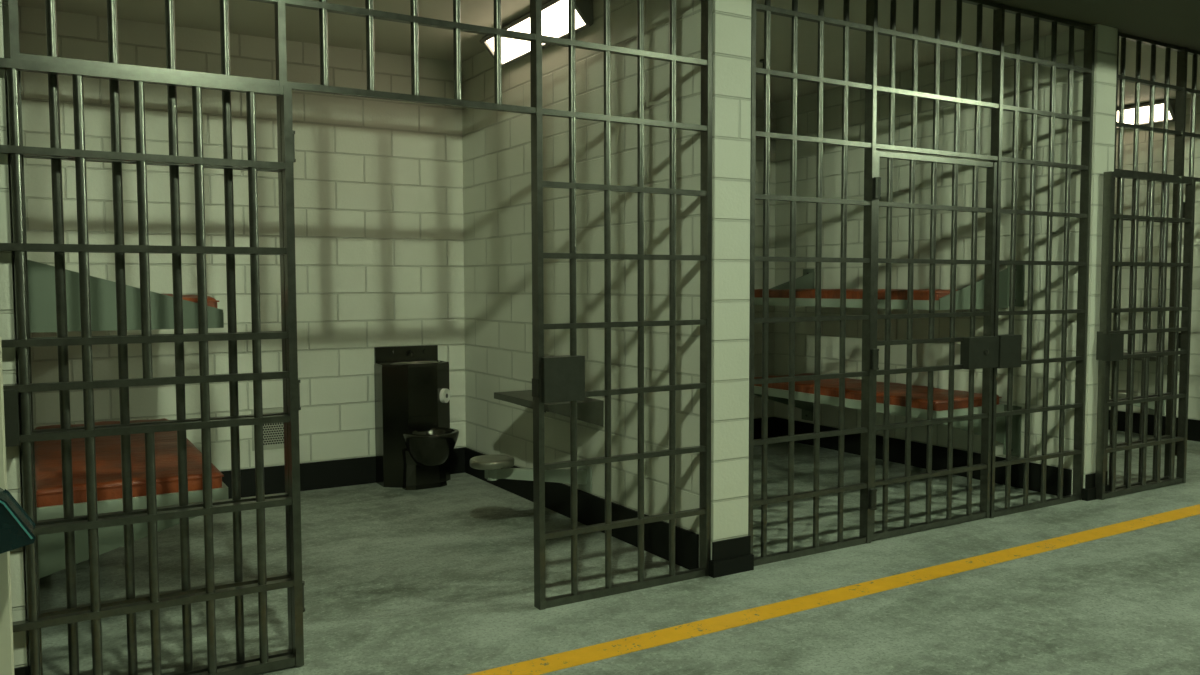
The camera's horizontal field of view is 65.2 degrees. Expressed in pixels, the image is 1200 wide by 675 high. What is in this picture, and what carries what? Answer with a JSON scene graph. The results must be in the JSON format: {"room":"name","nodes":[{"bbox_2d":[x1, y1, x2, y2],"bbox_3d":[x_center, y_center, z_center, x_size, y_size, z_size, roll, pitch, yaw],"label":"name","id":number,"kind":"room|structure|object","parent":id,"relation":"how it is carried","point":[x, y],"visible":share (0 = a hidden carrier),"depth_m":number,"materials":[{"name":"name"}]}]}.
{"room":"prison interior","nodes":[
{"label":"prison interior","id":0,"kind":"room"},
{"bbox_2d":[0,0,27,667],"bbox_3d":[-1.963,-0.270,2.928,0.214,3.000,0.070,-2,4,-31],"label":"wall pillar","id":1,"kind":"structure","parent":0,"point":[7,324],"depth_m":2.96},
{"bbox_2d":[2,0,29,665],"bbox_3d":[-2.723,-0.339,4.185,0.255,3.000,2.870,-2,4,-31],"label":"wall partition","id":2,"kind":"structure","parent":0,"point":[5,8],"depth_m":3.01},
{"bbox_2d":[14,665,29,674],"bbox_3d":[-2.682,1.068,4.224,0.261,0.187,2.950,-2,4,-31],"label":"baseboard","id":3,"kind":"structure","parent":2,"relation":"attached to","point":[25,670],"depth_m":3.02,"materials":[{"name":"black paint"}]},
{"bbox_2d":[37,482,227,578],"bbox_3d":[-2.313,0.760,4.498,0.700,0.348,2.120,-2,4,-31],"label":"bunk","id":4,"kind":"object","parent":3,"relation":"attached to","point":[51,547],"visible":0.06,"depth_m":3.63,"materials":[{"name":"grey metal"}]},
{"bbox_2d":[34,418,223,506],"bbox_3d":[-2.333,0.568,4.516,0.680,0.105,1.888,-2,4,-31],"label":"mattress","id":5,"kind":"object","parent":4,"relation":"on","point":[48,461],"visible":0.59,"depth_m":3.97,"materials":[{"name":"orange plastic"}]},
{"bbox_2d":[27,260,223,332],"bbox_3d":[-2.316,-0.222,4.442,0.700,0.299,2.120,-2,4,-31],"label":"bunk","id":6,"kind":"object","parent":2,"relation":"attached to","point":[41,277],"visible":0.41,"depth_m":3.59,"materials":[{"name":"grey metal"}]},
{"bbox_2d":[164,294,218,307],"bbox_3d":[-2.336,-0.152,4.475,0.680,0.105,1.888,-2,4,-31],"label":"mattress","id":7,"kind":"object","parent":6,"relation":"on","point":[212,302],"visible":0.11,"depth_m":3.83,"materials":[{"name":"orange fabric"}]},
{"bbox_2d":[18,6,775,470],"bbox_3d":[0.192,-0.548,7.720,15.100,3.000,0.200,-2,4,-31],"label":"wall","id":8,"kind":"structure","parent":0,"point":[379,238],"depth_m":6.26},
{"bbox_2d":[251,408,283,450],"bbox_3d":[-2.172,0.608,6.238,0.270,0.270,0.011,-2,4,-31],"label":"air vent","id":9,"kind":"object","parent":8,"relation":"in","point":[273,433],"visible":0.45,"depth_m":6.23,"materials":[{"name":"beige metal"}]},
{"bbox_2d":[220,447,465,498],"bbox_3d":[-2.168,0.951,6.258,2.745,0.187,0.014,-2,4,-31],"label":"baseboard","id":10,"kind":"structure","parent":8,"relation":"attached to","point":[352,471],"depth_m":6.41,"materials":[{"name":"black paint"}]},
{"bbox_2d":[754,417,773,438],"bbox_3d":[0.403,0.856,7.800,2.745,0.187,0.014,-2,4,-31],"label":"baseboard","id":11,"kind":"structure","parent":8,"relation":"attached to","point":[758,421],"depth_m":8.42,"materials":[{"name":"black paint"}]},
{"bbox_2d":[462,0,700,533],"bbox_3d":[-0.151,-0.434,5.727,0.255,3.000,2.870,-2,4,-31],"label":"wall partition","id":12,"kind":"structure","parent":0,"point":[497,223],"depth_m":5.28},
{"bbox_2d":[494,390,603,426],"bbox_3d":[-0.310,0.416,5.450,0.350,0.148,0.700,-2,4,-31],"label":"desk","id":13,"kind":"object","parent":12,"relation":"attached to","point":[590,410],"visible":0.72,"depth_m":5.22,"materials":[{"name":"metal"}]},
{"bbox_2d":[575,0,592,32],"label":"light","id":14,"kind":"object","parent":12,"relation":"attached to","point":[583,8],"depth_m":5.19,"materials":[{"name":"paint"}]},
{"bbox_2d":[465,447,753,577],"bbox_3d":[-0.119,0.973,5.760,0.283,0.187,2.950,-2,4,-31],"label":"baseboard","id":15,"kind":"structure","parent":12,"relation":"attached to","point":[729,556],"depth_m":4.96,"materials":[{"name":"black paint"}]},
{"bbox_2d":[470,455,591,492],"bbox_3d":[-0.381,0.776,5.234,0.722,0.252,0.244,-2,4,-31],"label":"stool","id":16,"kind":"object","parent":15,"relation":"attached to","point":[496,467],"visible":1,"depth_m":5.17,"materials":[{"name":"metal"}]},
{"bbox_2d":[18,0,1199,106],"bbox_3d":[2.200,-1.937,4.285,15.100,0.150,8.020,-2,4,-31],"label":"ceiling","id":17,"kind":"structure","parent":0,"point":[246,17],"depth_m":5.86,"materials":[{"name":"paint"}]},
{"bbox_2d":[480,35,493,57],"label":"light","id":18,"kind":"object","parent":17,"relation":"attached to","point":[488,41],"depth_m":6.10,"materials":[{"name":"paint"}]},
{"bbox_2d":[501,12,529,32],"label":"light","id":19,"kind":"object","parent":17,"relation":"attached to","point":[521,24],"depth_m":5.68,"materials":[{"name":"paint"}]},
{"bbox_2d":[501,37,529,67],"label":"light","id":20,"kind":"object","parent":17,"relation":"attached to","point":[512,50],"depth_m":5.95,"materials":[{"name":"paint"}]},
{"bbox_2d":[542,0,567,38],"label":"light","id":21,"kind":"object","parent":17,"relation":"attached to","point":[554,18],"depth_m":5.40,"materials":[{"name":"paint"}]},
{"bbox_2d":[1117,107,1118,121],"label":"light","id":22,"kind":"object","parent":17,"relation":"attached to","point":[1117,107],"depth_m":8.64,"materials":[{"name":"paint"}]},
{"bbox_2d":[1124,104,1133,123],"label":"light","id":23,"kind":"object","parent":17,"relation":"attached to","point":[1129,109],"depth_m":8.56,"materials":[{"name":"paint"}]},
{"bbox_2d":[1139,102,1148,125],"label":"light","id":24,"kind":"object","parent":17,"relation":"attached to","point":[1144,113],"depth_m":8.46,"materials":[{"name":"paint"}]},
{"bbox_2d":[1117,104,1171,123],"bbox_3d":[4.739,-2.032,8.745,0.123,0.137,1.110,-2,4,-31],"label":"diffuser","id":25,"kind":"object","parent":24,"relation":"attached to","point":[1144,108],"depth_m":8.45,"materials":[{"name":"white plastic"}]},
{"bbox_2d":[1154,99,1163,123],"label":"light","id":26,"kind":"object","parent":17,"relation":"attached to","point":[1159,104],"depth_m":8.35,"materials":[{"name":"paint"}]},
{"bbox_2d":[1168,99,1175,121],"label":"light","id":27,"kind":"object","parent":17,"relation":"attached to","point":[1172,102],"depth_m":8.25,"materials":[{"name":"paint"}]},
{"bbox_2d":[39,430,1199,674],"bbox_3d":[2.210,1.208,4.463,15.100,0.150,8.020,-2,4,-31],"label":"floor","id":28,"kind":"structure","parent":0,"point":[439,580],"depth_m":4.26,"materials":[{"name":"concrete"}]},
{"bbox_2d":[0,336,35,674],"bbox_3d":[-1.716,0.634,2.430,0.444,1.250,0.363,-2,4,-31],"label":"post","id":29,"kind":"object","parent":28,"relation":"on","point":[16,526],"visible":1,"depth_m":2.48,"materials":[{"name":"metal"}]},
{"bbox_2d":[8,0,712,674],"bbox_3d":[-0.669,-0.312,3.698,2.764,2.990,0.086,-2,4,-31],"label":"bars","id":30,"kind":"object","parent":28,"relation":"in","point":[561,378],"visible":0.73,"depth_m":3.74,"materials":[{"name":"metal"}]},
{"bbox_2d":[0,58,304,674],"bbox_3d":[-1.516,0.171,3.141,1.021,2.082,0.119,-2,4,-31],"label":"door","id":31,"kind":"structure","parent":30,"relation":"attached to","point":[13,437],"depth_m":3.15,"materials":[{"name":"metal"}]},
{"bbox_2d":[374,345,458,489],"bbox_3d":[-1.211,0.553,6.443,0.488,0.955,0.642,-2,4,-31],"label":"toilet","id":32,"kind":"object","parent":28,"relation":"on","point":[415,440],"visible":1,"depth_m":6.43,"materials":[{"name":"metal"}]},
{"bbox_2d":[389,361,439,364],"bbox_3d":[-1.293,0.203,6.555,0.370,0.062,0.210,-2,4,-31],"label":"basin","id":33,"kind":"object","parent":32,"relation":"in","point":[404,362],"depth_m":6.54,"materials":[{"name":"metal"}]},
{"bbox_2d":[439,388,449,402],"bbox_3d":[-1.086,0.408,6.570,0.032,0.100,0.100,1,3,18],"label":"toilet roll","id":34,"kind":"object","parent":32,"relation":"on","point":[444,396],"visible":1,"depth_m":6.55,"materials":[{"name":"white paper"}]},
{"bbox_2d":[467,504,1199,674],"bbox_3d":[2.024,1.116,4.768,14.700,0.002,0.133,-2,4,-31],"label":"floor line","id":35,"kind":"object","parent":28,"relation":"on","point":[542,665],"depth_m":4.09,"materials":[{"name":"yellow paint"}]},
{"bbox_2d":[748,0,1094,565],"bbox_3d":[1.903,-0.407,5.240,2.764,2.990,0.086,-2,4,-31],"label":"bars","id":36,"kind":"object","parent":28,"relation":"in","point":[1010,345],"visible":0.97,"depth_m":5.03,"materials":[{"name":"metal"}]},
{"bbox_2d":[869,150,998,540],"bbox_3d":[1.859,0.041,5.249,1.021,2.082,0.119,-2,4,-31],"label":"door","id":37,"kind":"structure","parent":36,"relation":"attached to","point":[976,352],"depth_m":5.28,"materials":[{"name":"metal"}]},
{"bbox_2d":[1117,219,1132,445],"bbox_3d":[3.410,-0.030,6.167,0.112,1.479,0.086,-2,4,-31],"label":"bars","id":38,"kind":"object","parent":28,"relation":"in","point":[1131,244],"depth_m":6.24,"materials":[{"name":"metal"}]},
{"bbox_2d":[1095,171,1195,499],"bbox_3d":[3.627,-0.020,6.225,1.021,2.082,0.119,-2,4,-31],"label":"door","id":39,"kind":"structure","parent":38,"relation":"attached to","point":[1109,344],"depth_m":6.17,"materials":[{"name":"metal"}]},
{"bbox_2d":[1132,181,1163,443],"bbox_3d":[3.636,-0.168,6.295,0.291,1.738,0.086,-2,4,-31],"label":"bars","id":40,"kind":"object","parent":28,"relation":"in","point":[1145,335],"depth_m":6.36,"materials":[{"name":"metal"}]},
{"bbox_2d":[1161,183,1177,438],"bbox_3d":[3.863,-0.177,6.431,0.111,1.739,0.086,-2,4,-31],"label":"bars","id":41,"kind":"object","parent":28,"relation":"in","point":[1175,186],"depth_m":6.52,"materials":[{"name":"metal"}]},
{"bbox_2d":[711,0,750,559],"bbox_3d":[0.609,-0.365,4.470,0.214,3.000,0.070,-2,4,-31],"label":"wall pillar","id":42,"kind":"structure","parent":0,"point":[731,50],"depth_m":4.44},
{"bbox_2d":[774,28,1083,494],"bbox_3d":[2.420,-0.529,7.269,0.255,3.000,2.870,-2,4,-31],"label":"wall partition","id":43,"kind":"structure","parent":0,"point":[924,354],"depth_m":6.89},
{"bbox_2d":[754,265,1024,309],"bbox_3d":[2.009,-0.382,7.035,0.700,0.299,2.120,-2,4,-31],"label":"bunk","id":44,"kind":"object","parent":43,"relation":"attached to","point":[807,281],"visible":0.61,"depth_m":6.37,"materials":[{"name":"grey metal"}]},
{"bbox_2d":[755,289,956,299],"bbox_3d":[1.993,-0.312,7.070,0.680,0.105,1.888,-2,4,-31],"label":"mattress","id":45,"kind":"object","parent":44,"relation":"on","point":[896,294],"visible":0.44,"depth_m":6.76,"materials":[{"name":"fabric"}]},
{"bbox_2d":[774,417,1109,500],"bbox_3d":[2.452,0.878,7.302,0.283,0.187,2.950,-2,4,-31],"label":"baseboard","id":46,"kind":"structure","parent":43,"relation":"attached to","point":[852,442],"depth_m":6.93,"materials":[{"name":"black paint"}]},
{"bbox_2d":[754,386,1021,456],"bbox_3d":[2.012,0.600,7.091,0.700,0.348,2.120,-2,4,-31],"label":"bunk","id":47,"kind":"object","parent":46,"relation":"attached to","point":[804,401],"visible":0.38,"depth_m":6.44,"materials":[{"name":"grey metal"}]},
{"bbox_2d":[754,373,1001,410],"bbox_3d":[1.995,0.408,7.111,0.680,0.105,1.888,-2,4,-31],"label":"mattress","id":48,"kind":"object","parent":47,"relation":"on","point":[828,387],"visible":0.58,"depth_m":6.73,"materials":[{"name":"orange fabric"}]},
{"bbox_2d":[1114,32,1199,181],"bbox_3d":[3.695,-1.508,6.257,1.034,0.885,0.086,-2,4,-31],"label":"bars","id":49,"kind":"object","parent":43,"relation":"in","point":[1180,88],"depth_m":6.31,"materials":[{"name":"metal"}]},
{"bbox_2d":[1083,24,1117,487],"bbox_3d":[3.180,-0.460,6.012,0.214,3.000,0.070,-2,4,-31],"label":"wall pillar","id":50,"kind":"structure","parent":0,"point":[1105,61],"depth_m":5.95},
{"bbox_2d":[1109,97,1199,419],"bbox_3d":[4.992,-0.624,8.811,0.255,3.000,2.870,-2,4,-31],"label":"wall partition","id":51,"kind":"structure","parent":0,"point":[1194,370],"depth_m":8.48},
{"bbox_2d":[1123,352,1179,371],"bbox_3d":[4.834,0.226,8.534,0.350,0.148,0.700,-2,4,-31],"label":"desk","id":52,"kind":"object","parent":51,"relation":"attached to","point":[1153,358],"visible":0.02,"depth_m":8.25,"materials":[{"name":"metal"}]},
{"bbox_2d":[1108,410,1199,441],"bbox_3d":[5.017,0.783,8.840,0.268,0.187,2.950,-2,4,-31],"label":"baseboard","id":53,"kind":"structure","parent":51,"relation":"attached to","point":[1193,431],"depth_m":8.56,"materials":[{"name":"black paint"}]},
{"bbox_2d":[1109,390,1164,414],"bbox_3d":[4.762,0.586,8.318,0.722,0.252,0.244,-2,4,-31],"label":"stool","id":54,"kind":"object","parent":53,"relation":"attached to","point":[1121,393],"visible":0.42,"depth_m":8.39,"materials":[{"name":"metal"}]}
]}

